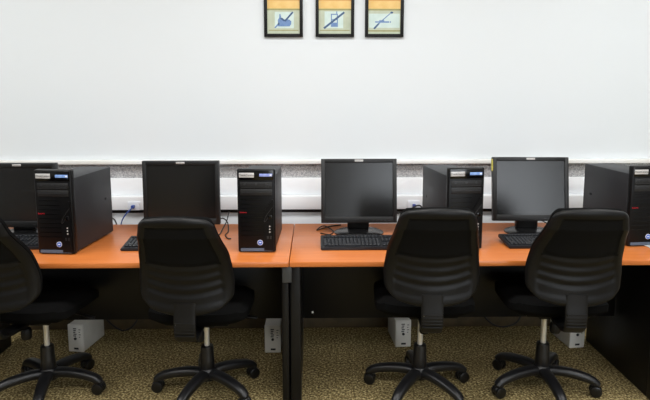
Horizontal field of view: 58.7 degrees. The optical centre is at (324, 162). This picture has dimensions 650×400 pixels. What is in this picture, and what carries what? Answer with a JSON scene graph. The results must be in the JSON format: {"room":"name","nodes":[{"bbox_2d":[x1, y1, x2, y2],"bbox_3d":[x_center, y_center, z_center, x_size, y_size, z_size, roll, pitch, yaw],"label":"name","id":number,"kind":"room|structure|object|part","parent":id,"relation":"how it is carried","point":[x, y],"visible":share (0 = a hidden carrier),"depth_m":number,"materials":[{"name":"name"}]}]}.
{"room":"computer lab","nodes":[
{"label":"computer lab","id":0,"kind":"room"},
{"bbox_2d":[0,326,648,399],"bbox_3d":[-0.014,1.503,0.553,7.400,0.060,6.380,0,8,-1],"label":"floor","id":1,"kind":"structure","parent":0,"point":[336,360],"depth_m":3.23,"materials":[{"name":"carpet"}]},
{"bbox_2d":[0,217,105,399],"bbox_3d":[-1.392,0.665,2.739,0.532,1.025,0.801,1,8,7],"label":"office chair","id":2,"kind":"object","parent":1,"relation":"on","point":[26,300],"visible":1,"depth_m":2.68,"materials":[{"name":"black fabric"}]},
{"bbox_3d":[-1.515,1.083,2.842,0.270,0.084,0.062,-5,9,-32],"label":"leg","id":3,"kind":"part","parent":2,"relation":"part of","materials":[{"name":"black plastic"}]},
{"bbox_2d":[0,217,42,292],"bbox_3d":[-1.442,0.422,2.429,0.418,0.463,0.216,1,8,7],"label":"chair back","id":4,"kind":"object","parent":2,"relation":"on","point":[20,271],"depth_m":2.44,"materials":[{"name":"black fabric"}]},
{"bbox_3d":[-1.412,0.808,2.732,0.048,0.052,0.048,1,8,7],"label":"tension knob","id":5,"kind":"part","parent":2,"relation":"part of","materials":[{"name":"black plastic"}]},
{"bbox_3d":[-1.503,1.061,3.008,0.270,0.084,0.062,6,10,40],"label":"leg","id":6,"kind":"part","parent":2,"relation":"part of","materials":[{"name":"black plastic"}]},
{"bbox_3d":[-1.359,1.091,2.779,0.062,0.084,0.270,-2,8,-14],"label":"leg","id":7,"kind":"part","parent":2,"relation":"part of","materials":[{"name":"black plastic"}]},
{"bbox_2d":[0,282,98,324],"bbox_3d":[-1.399,0.681,2.825,0.470,0.100,0.470,1,8,7],"label":"seat cushion","id":8,"kind":"object","parent":2,"relation":"on","point":[56,302],"depth_m":2.70,"materials":[{"name":"black fabric"}]},
{"bbox_3d":[-1.340,1.055,3.048,0.062,0.084,0.270,3,8,22],"label":"leg","id":9,"kind":"part","parent":2,"relation":"part of","materials":[{"name":"black plastic"}]},
{"bbox_3d":[-1.251,1.074,2.907,0.270,0.084,0.062,1,8,4],"label":"leg","id":10,"kind":"part","parent":2,"relation":"part of","materials":[{"name":"black plastic"}]},
{"bbox_3d":[-1.240,0.757,2.869,0.206,0.030,0.030,1,8,7],"label":"height lever","id":11,"kind":"part","parent":2,"relation":"part of","materials":[{"name":"black plastic"}]},
{"bbox_2d":[68,320,103,351],"bbox_3d":[-1.431,1.005,3.465,0.094,0.166,0.244,1,8,8],"label":"box","id":12,"kind":"object","parent":1,"relation":"on","point":[82,334],"visible":0.91,"depth_m":3.37,"materials":[{"name":"beige plastic"}]},
{"bbox_3d":[-1.446,1.020,3.356,0.094,0.166,0.014,1,8,8],"label":"panel","id":13,"kind":"part","parent":12,"relation":"part of","materials":[{"name":"white plastic"}]},
{"bbox_2d":[106,319,137,330],"bbox_3d":[-1.257,0.909,3.589,0.239,0.276,0.050,1,8,4],"label":"cable","id":14,"kind":"object","parent":1,"relation":"on","point":[108,321],"visible":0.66,"depth_m":3.59,"materials":[{"name":"black plastic"}]},
{"bbox_2d":[0,224,293,399],"bbox_3d":[-1.039,0.773,3.066,1.756,0.730,0.750,0,8,-1],"label":"desk","id":15,"kind":"object","parent":1,"relation":"on","point":[101,264],"visible":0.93,"depth_m":3.08,"materials":[{"name":"orange wood"}]},
{"bbox_3d":[-1.891,0.788,3.058,0.051,0.704,0.708,0,7,-1],"label":"panel","id":16,"kind":"part","parent":15,"relation":"part of","materials":[{"name":"black"}]},
{"bbox_2d":[16,235,38,249],"bbox_3d":[-1.641,0.403,2.940,0.450,0.038,0.175,0,8,-1],"label":"keyboard","id":17,"kind":"object","parent":15,"relation":"on","point":[31,241],"visible":0.36,"depth_m":2.93,"materials":[{"name":"black plastic"}]},
{"bbox_2d":[0,163,57,234],"bbox_3d":[-1.665,0.199,3.135,0.416,0.391,0.230,0,8,-1],"label":"monitor","id":18,"kind":"object","parent":15,"relation":"on","point":[17,184],"visible":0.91,"depth_m":3.14,"materials":[{"name":"black plastic"}]},
{"bbox_2d":[34,166,112,253],"bbox_3d":[-1.275,0.212,2.963,0.183,0.411,0.439,1,8,4],"label":"computer tower","id":19,"kind":"object","parent":15,"relation":"on","point":[74,206],"visible":1,"depth_m":2.77,"materials":[{"name":"grey metal"}]},
{"bbox_3d":[-1.291,0.064,2.732,0.168,0.048,0.006,1,8,4],"label":"header panel","id":20,"kind":"part","parent":19,"relation":"part of","materials":[{"name":"black plastic"}]},
{"bbox_2d":[120,236,137,250],"bbox_3d":[-0.782,0.405,2.921,0.450,0.038,0.175,0,8,-1],"label":"keyboard","id":21,"kind":"object","parent":15,"relation":"on","point":[131,244],"visible":0.08,"depth_m":2.85,"materials":[{"name":"black plastic"}]},
{"bbox_3d":[-1.046,0.639,3.097,1.661,0.419,0.018,0,7,-1],"label":"modesty panel","id":22,"kind":"part","parent":15,"relation":"part of","materials":[{"name":"black wood"}]},
{"bbox_2d":[142,160,220,224],"bbox_3d":[-0.785,0.192,3.150,0.416,0.401,0.230,0,8,-1],"label":"monitor","id":23,"kind":"object","parent":15,"relation":"on","point":[191,188],"visible":0.84,"depth_m":3.15,"materials":[{"name":"black plastic"}]},
{"bbox_2d":[219,212,229,234],"bbox_3d":[-0.573,0.347,3.235,0.019,0.074,0.344,1,8,5],"label":"cable","id":24,"kind":"object","parent":15,"relation":"on","point":[228,212],"visible":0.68,"depth_m":3.27,"materials":[{"name":"black plastic"}]},
{"bbox_2d":[221,218,230,238],"bbox_3d":[-0.548,0.354,3.183,0.102,0.075,0.277,-5,9,-36],"label":"cable","id":25,"kind":"object","parent":15,"relation":"on","point":[221,218],"visible":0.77,"depth_m":3.23,"materials":[{"name":"black plastic"}]},
{"bbox_2d":[237,166,281,250],"bbox_3d":[-0.329,0.207,2.995,0.183,0.411,0.439,0,8,0],"label":"computer tower","id":26,"kind":"object","parent":15,"relation":"on","point":[259,188],"visible":1,"depth_m":2.79,"materials":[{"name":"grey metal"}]},
{"bbox_3d":[-0.331,0.060,2.764,0.168,0.048,0.006,0,7,0],"label":"header panel","id":27,"kind":"part","parent":26,"relation":"part of","materials":[{"name":"black plastic"}]},
{"bbox_3d":[-0.193,0.784,3.089,0.035,0.704,0.708,0,7,-1],"label":"panel","id":28,"kind":"part","parent":15,"relation":"part of","materials":[{"name":"black"}]},
{"bbox_2d":[137,216,259,399],"bbox_3d":[-0.620,0.671,2.738,0.539,1.018,0.792,1,8,6],"label":"office chair","id":29,"kind":"object","parent":1,"relation":"on","point":[187,277],"visible":1,"depth_m":2.47,"materials":[{"name":"black fabric"}]},
{"bbox_3d":[-0.734,1.072,2.919,0.270,0.084,0.062,0,7,1],"label":"leg","id":30,"kind":"part","parent":29,"relation":"part of","materials":[{"name":"black plastic"}]},
{"bbox_2d":[141,216,234,292],"bbox_3d":[-0.602,0.432,2.428,0.418,0.463,0.216,0,8,1],"label":"chair back","id":31,"kind":"object","parent":29,"relation":"on","point":[180,254],"depth_m":2.41,"materials":[{"name":"black fabric"}]},
{"bbox_3d":[-0.638,1.090,2.783,0.062,0.084,0.270,3,8,19],"label":"leg","id":32,"kind":"part","parent":29,"relation":"part of","materials":[{"name":"black plastic"}]},
{"bbox_3d":[-0.595,0.818,2.732,0.048,0.052,0.048,0,8,1],"label":"tension knob","id":33,"kind":"part","parent":29,"relation":"part of","materials":[{"name":"black plastic"}]},
{"bbox_2d":[148,285,254,325],"bbox_3d":[-0.593,0.691,2.826,0.470,0.100,0.470,0,8,1],"label":"seat cushion","id":34,"kind":"object","parent":29,"relation":"on","point":[238,308],"depth_m":2.63,"materials":[{"name":"black fabric"}]},
{"bbox_3d":[-0.477,1.084,2.831,0.270,0.084,0.062,6,9,37],"label":"leg","id":35,"kind":"part","parent":29,"relation":"part of","materials":[{"name":"black plastic"}]},
{"bbox_3d":[-0.474,1.062,2.998,0.270,0.084,0.062,-5,9,-35],"label":"leg","id":36,"kind":"part","parent":29,"relation":"part of","materials":[{"name":"black plastic"}]},
{"bbox_3d":[-0.439,0.765,2.884,0.206,0.030,0.030,0,8,1],"label":"height lever","id":37,"kind":"part","parent":29,"relation":"part of","materials":[{"name":"black plastic"}]},
{"bbox_2d":[264,318,281,352],"bbox_3d":[-0.304,1.006,3.456,0.094,0.166,0.244,0,8,-1],"label":"box","id":38,"kind":"object","parent":1,"relation":"on","point":[273,326],"visible":0.88,"depth_m":3.34,"materials":[{"name":"beige plastic"}]},
{"bbox_2d":[388,318,410,346],"bbox_3d":[0.452,0.997,3.529,0.094,0.166,0.244,-1,8,-5],"label":"box","id":39,"kind":"object","parent":1,"relation":"on","point":[399,329],"visible":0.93,"depth_m":3.42,"materials":[{"name":"beige plastic"}]},
{"bbox_3d":[0.462,1.011,3.420,0.094,0.166,0.014,-1,8,-5],"label":"panel","id":40,"kind":"part","parent":39,"relation":"part of","materials":[{"name":"white plastic"}]},
{"bbox_2d":[364,207,479,399],"bbox_3d":[0.468,0.652,2.755,0.549,1.048,0.805,0,8,2],"label":"office chair","id":41,"kind":"object","parent":1,"relation":"on","point":[431,270],"visible":1,"depth_m":2.48,"materials":[{"name":"black plastic"}]},
{"bbox_3d":[0.341,1.066,2.970,0.270,0.084,0.062,2,8,16],"label":"leg","id":42,"kind":"part","parent":41,"relation":"part of","materials":[{"name":"black plastic"}]},
{"bbox_3d":[0.399,1.086,2.813,0.062,0.084,0.270,5,9,34],"label":"leg","id":43,"kind":"part","parent":41,"relation":"part of","materials":[{"name":"black plastic"}]},
{"bbox_3d":[0.473,1.052,3.073,0.062,0.084,0.270,0,8,-2],"label":"leg","id":44,"kind":"part","parent":41,"relation":"part of","materials":[{"name":"black plastic"}]},
{"bbox_2d":[374,278,474,317],"bbox_3d":[0.477,0.656,2.836,0.470,0.100,0.470,0,8,2],"label":"seat cushion","id":45,"kind":"object","parent":41,"relation":"on","point":[384,301],"depth_m":2.63,"materials":[{"name":"black fabric"}]},
{"bbox_2d":[383,207,473,277],"bbox_3d":[0.461,0.397,2.438,0.418,0.463,0.216,0,8,2],"label":"cushion","id":46,"kind":"object","parent":41,"relation":"on","point":[425,242],"depth_m":2.41,"materials":[{"name":"black fabric"}]},
{"bbox_3d":[0.567,1.085,2.820,0.062,0.084,0.270,-6,9,-38],"label":"leg","id":47,"kind":"part","parent":41,"relation":"part of","materials":[{"name":"black plastic"}]},
{"bbox_3d":[0.613,1.064,2.980,0.270,0.084,0.062,-3,8,-20],"label":"leg","id":48,"kind":"part","parent":41,"relation":"part of","materials":[{"name":"black plastic"}]},
{"bbox_2d":[289,223,649,399],"bbox_3d":[0.728,0.769,3.098,1.799,0.730,0.750,0,8,-1],"label":"desk","id":49,"kind":"object","parent":1,"relation":"on","point":[325,283],"visible":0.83,"depth_m":3.07,"materials":[{"name":"orange wood"}]},
{"bbox_3d":[-0.145,0.783,3.090,0.051,0.704,0.708,0,7,-1],"label":"panel","id":50,"kind":"part","parent":49,"relation":"part of","materials":[{"name":"black"}]},
{"bbox_2d":[316,224,340,234],"bbox_3d":[0.012,0.371,3.260,0.108,0.020,0.240,2,8,15],"label":"cable","id":51,"kind":"object","parent":49,"relation":"on","point":[317,229],"visible":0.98,"depth_m":3.26,"materials":[{"name":"black plastic"}]},
{"bbox_2d":[320,235,391,249],"bbox_3d":[0.203,0.403,2.934,0.450,0.038,0.175,0,8,-1],"label":"keyboard","id":52,"kind":"object","parent":49,"relation":"on","point":[328,242],"visible":0.72,"depth_m":2.90,"materials":[{"name":"black plastic"}]},
{"bbox_2d":[321,159,396,234],"bbox_3d":[0.187,0.186,3.167,0.416,0.408,0.230,0,8,-1],"label":"monitor","id":53,"kind":"object","parent":49,"relation":"on","point":[357,193],"visible":1,"depth_m":3.17,"materials":[{"name":"black plastic"}]},
{"bbox_2d":[422,165,483,247],"bbox_3d":[0.661,0.202,3.035,0.183,0.411,0.439,-1,8,-7],"label":"computer tower","id":54,"kind":"object","parent":49,"relation":"on","point":[451,186],"visible":0.67,"depth_m":2.83,"materials":[{"name":"grey metal"}]},
{"bbox_3d":[0.689,0.054,2.807,0.168,0.048,0.006,-1,8,-7],"label":"header panel","id":55,"kind":"part","parent":54,"relation":"part of","materials":[{"name":"black plastic"}]},
{"bbox_3d":[0.727,0.634,3.129,1.717,0.419,0.018,0,7,-1],"label":"modesty panel","id":56,"kind":"part","parent":49,"relation":"part of","materials":[{"name":"black wood"}]},
{"bbox_2d":[498,233,538,248],"bbox_3d":[1.139,0.399,2.966,0.450,0.038,0.175,0,8,-2],"label":"keyboard","id":57,"kind":"object","parent":49,"relation":"on","point":[513,241],"visible":0.35,"depth_m":2.94,"materials":[{"name":"black plastic"}]},
{"bbox_2d":[491,157,568,233],"bbox_3d":[1.133,0.180,3.179,0.416,0.416,0.230,0,8,1],"label":"monitor","id":58,"kind":"object","parent":49,"relation":"on","point":[526,191],"visible":0.93,"depth_m":3.18,"materials":[{"name":"black plastic"}]},
{"bbox_2d":[583,163,649,245],"bbox_3d":[1.592,0.193,3.104,0.183,0.411,0.439,-1,8,-6],"label":"computer tower","id":59,"kind":"object","parent":49,"relation":"on","point":[606,185],"visible":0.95,"depth_m":2.93,"materials":[{"name":"grey metal"}]},
{"bbox_3d":[1.616,0.045,2.875,0.168,0.048,0.006,-1,8,-7],"label":"header panel","id":60,"kind":"part","parent":59,"relation":"part of","materials":[{"name":"black plastic"}]},
{"bbox_3d":[1.609,0.779,3.121,0.035,0.704,0.708,0,7,-1],"label":"panel","id":61,"kind":"part","parent":49,"relation":"part of","materials":[{"name":"black wood"}]},
{"bbox_2d":[484,317,520,327],"bbox_3d":[1.097,0.919,3.594,0.310,0.200,0.069,0,8,3],"label":"cable","id":62,"kind":"object","parent":1,"relation":"on","point":[484,317],"visible":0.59,"depth_m":3.58,"materials":[{"name":"black plastic"}]},
{"bbox_2d":[491,208,628,399],"bbox_3d":[1.103,0.654,2.755,0.549,1.043,0.773,0,8,2],"label":"office chair","id":63,"kind":"object","parent":1,"relation":"on","point":[573,267],"visible":1,"depth_m":2.50,"materials":[{"name":"black plastic"}]},
{"bbox_3d":[1.019,1.054,3.061,0.062,0.084,0.270,-6,9,-37],"label":"leg","id":64,"kind":"part","parent":63,"relation":"part of","materials":[{"name":"black plastic"}]},
{"bbox_3d":[0.970,1.075,2.901,0.270,0.084,0.062,-3,8,-19],"label":"leg","id":65,"kind":"part","parent":63,"relation":"part of","materials":[{"name":"black plastic"}]},
{"bbox_2d":[495,277,608,317],"bbox_3d":[1.103,0.659,2.853,0.470,0.100,0.470,0,8,2],"label":"seat cushion","id":66,"kind":"object","parent":63,"relation":"on","point":[513,292],"depth_m":2.68,"materials":[{"name":"black fabric"}]},
{"bbox_3d":[1.108,1.087,2.806,0.062,0.084,0.270,0,7,-1],"label":"leg","id":67,"kind":"part","parent":63,"relation":"part of","materials":[{"name":"black plastic"}]},
{"bbox_3d":[1.187,1.053,3.064,0.062,0.084,0.270,5,9,35],"label":"leg","id":68,"kind":"part","parent":63,"relation":"part of","materials":[{"name":"black plastic"}]},
{"bbox_3d":[1.099,0.787,2.759,0.048,0.052,0.048,0,8,2],"label":"tension knob","id":69,"kind":"part","parent":63,"relation":"part of","materials":[{"name":"black plastic"}]},
{"bbox_2d":[525,208,624,284],"bbox_3d":[1.088,0.400,2.455,0.418,0.463,0.216,0,8,2],"label":"cushion","id":70,"kind":"object","parent":63,"relation":"on","point":[576,246],"depth_m":2.44,"materials":[{"name":"black fabric"}]},
{"bbox_3d":[1.242,1.074,2.906,0.270,0.084,0.062,2,8,17],"label":"leg","id":71,"kind":"part","parent":63,"relation":"part of","materials":[{"name":"black plastic"}]},
{"bbox_2d":[549,319,584,347],"bbox_3d":[1.473,0.998,3.518,0.094,0.166,0.244,-1,8,-7],"label":"box","id":72,"kind":"object","parent":1,"relation":"on","point":[572,340],"visible":0.45,"depth_m":3.41,"materials":[{"name":"beige plastic"}]},
{"bbox_3d":[1.487,1.013,3.409,0.094,0.166,0.014,-1,8,-7],"label":"panel","id":73,"kind":"part","parent":72,"relation":"part of","materials":[{"name":"white plastic"}]},
{"bbox_2d":[0,0,649,247],"bbox_3d":[-0.074,-0.388,3.571,7.400,3.020,0.100,0,8,-1],"label":"wall","id":74,"kind":"structure","parent":0,"point":[80,79],"depth_m":3.51,"materials":[{"name":"white paint"}]},
{"bbox_2d":[128,202,139,209],"bbox_3d":[-1.161,0.265,3.506,0.072,0.052,0.009,0,8,-1],"label":"socket","id":75,"kind":"object","parent":74,"relation":"attached to","point":[137,204],"visible":0.9,"depth_m":3.50,"materials":[{"name":"white plastic"}]},
{"bbox_2d":[120,205,134,224],"bbox_3d":[-1.183,0.421,3.483,0.035,0.320,0.099,7,10,44],"label":"cable","id":76,"kind":"object","parent":75,"relation":"attached to","point":[132,206],"visible":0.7,"depth_m":3.45,"materials":[{"name":"blue plastic"}]},
{"bbox_2d":[10,317,549,329],"bbox_3d":[-0.073,1.008,3.697,7.400,0.100,0.014,0,8,-1],"label":"baseboard","id":77,"kind":"structure","parent":74,"relation":"attached to","point":[460,321],"depth_m":3.69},
{"bbox_2d":[264,0,302,36],"bbox_3d":[-0.248,-0.906,3.439,0.231,0.310,0.020,0,8,-1],"label":"framed sign","id":78,"kind":"object","parent":74,"relation":"attached to","point":[282,18],"visible":1,"depth_m":3.44,"materials":[{"name":"beige paper"}]},
{"bbox_2d":[112,209,491,212],"bbox_3d":[-0.072,0.292,3.587,7.400,0.023,0.046,0,8,-1],"label":"trim","id":79,"kind":"structure","parent":74,"relation":"attached to","point":[283,210],"depth_m":3.56,"materials":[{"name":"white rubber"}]},
{"bbox_2d":[0,159,649,164],"bbox_3d":[-0.072,-0.005,3.548,7.400,0.024,0.045,0,8,-1],"label":"trim","id":80,"kind":"structure","parent":74,"relation":"attached to","point":[244,161],"depth_m":3.52,"materials":[{"name":"white paint"}]},
{"bbox_2d":[112,211,547,226],"bbox_3d":[-0.072,0.374,3.601,7.400,0.143,0.040,0,8,-1],"label":"trim","id":81,"kind":"structure","parent":74,"relation":"attached to","point":[294,218],"depth_m":3.57,"materials":[{"name":"white plastic"}]},
{"bbox_2d":[316,0,353,36],"bbox_3d":[0.059,-0.906,3.445,0.231,0.310,0.020,0,8,-1],"label":"framed sign","id":82,"kind":"object","parent":74,"relation":"attached to","point":[334,18],"visible":1,"depth_m":3.45,"materials":[{"name":"black wood"}]},
{"bbox_2d":[111,194,582,209],"bbox_3d":[-0.072,0.242,3.566,7.400,0.082,0.075,0,8,-1],"label":"trim","id":83,"kind":"structure","parent":74,"relation":"attached to","point":[310,201],"depth_m":3.53,"materials":[{"name":"white plastic"}]},
{"bbox_2d":[111,177,583,194],"bbox_3d":[-0.073,0.146,3.581,7.400,0.104,0.020,0,8,-1],"label":"trim","id":84,"kind":"structure","parent":74,"relation":"attached to","point":[405,185],"depth_m":3.57,"materials":[{"name":"white plastic"}]},
{"bbox_2d":[58,163,649,177],"bbox_3d":[-0.073,0.057,3.576,7.400,0.107,0.006,0,8,-1],"label":"trim","id":85,"kind":"structure","parent":74,"relation":"attached to","point":[575,169],"depth_m":3.57,"materials":[{"name":"grey stone"}]},
{"bbox_2d":[365,0,403,36],"bbox_3d":[0.355,-0.907,3.450,0.231,0.310,0.020,0,8,-1],"label":"framed sign","id":86,"kind":"object","parent":74,"relation":"attached to","point":[383,18],"visible":1,"depth_m":3.46,"materials":[{"name":"beige paper"}]},
{"bbox_2d":[408,201,419,207],"bbox_3d":[0.543,0.261,3.537,0.072,0.052,0.009,0,8,-1],"label":"socket","id":87,"kind":"object","parent":74,"relation":"attached to","point":[410,203],"visible":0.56,"depth_m":3.53,"materials":[{"name":"white plastic"}]}
]}

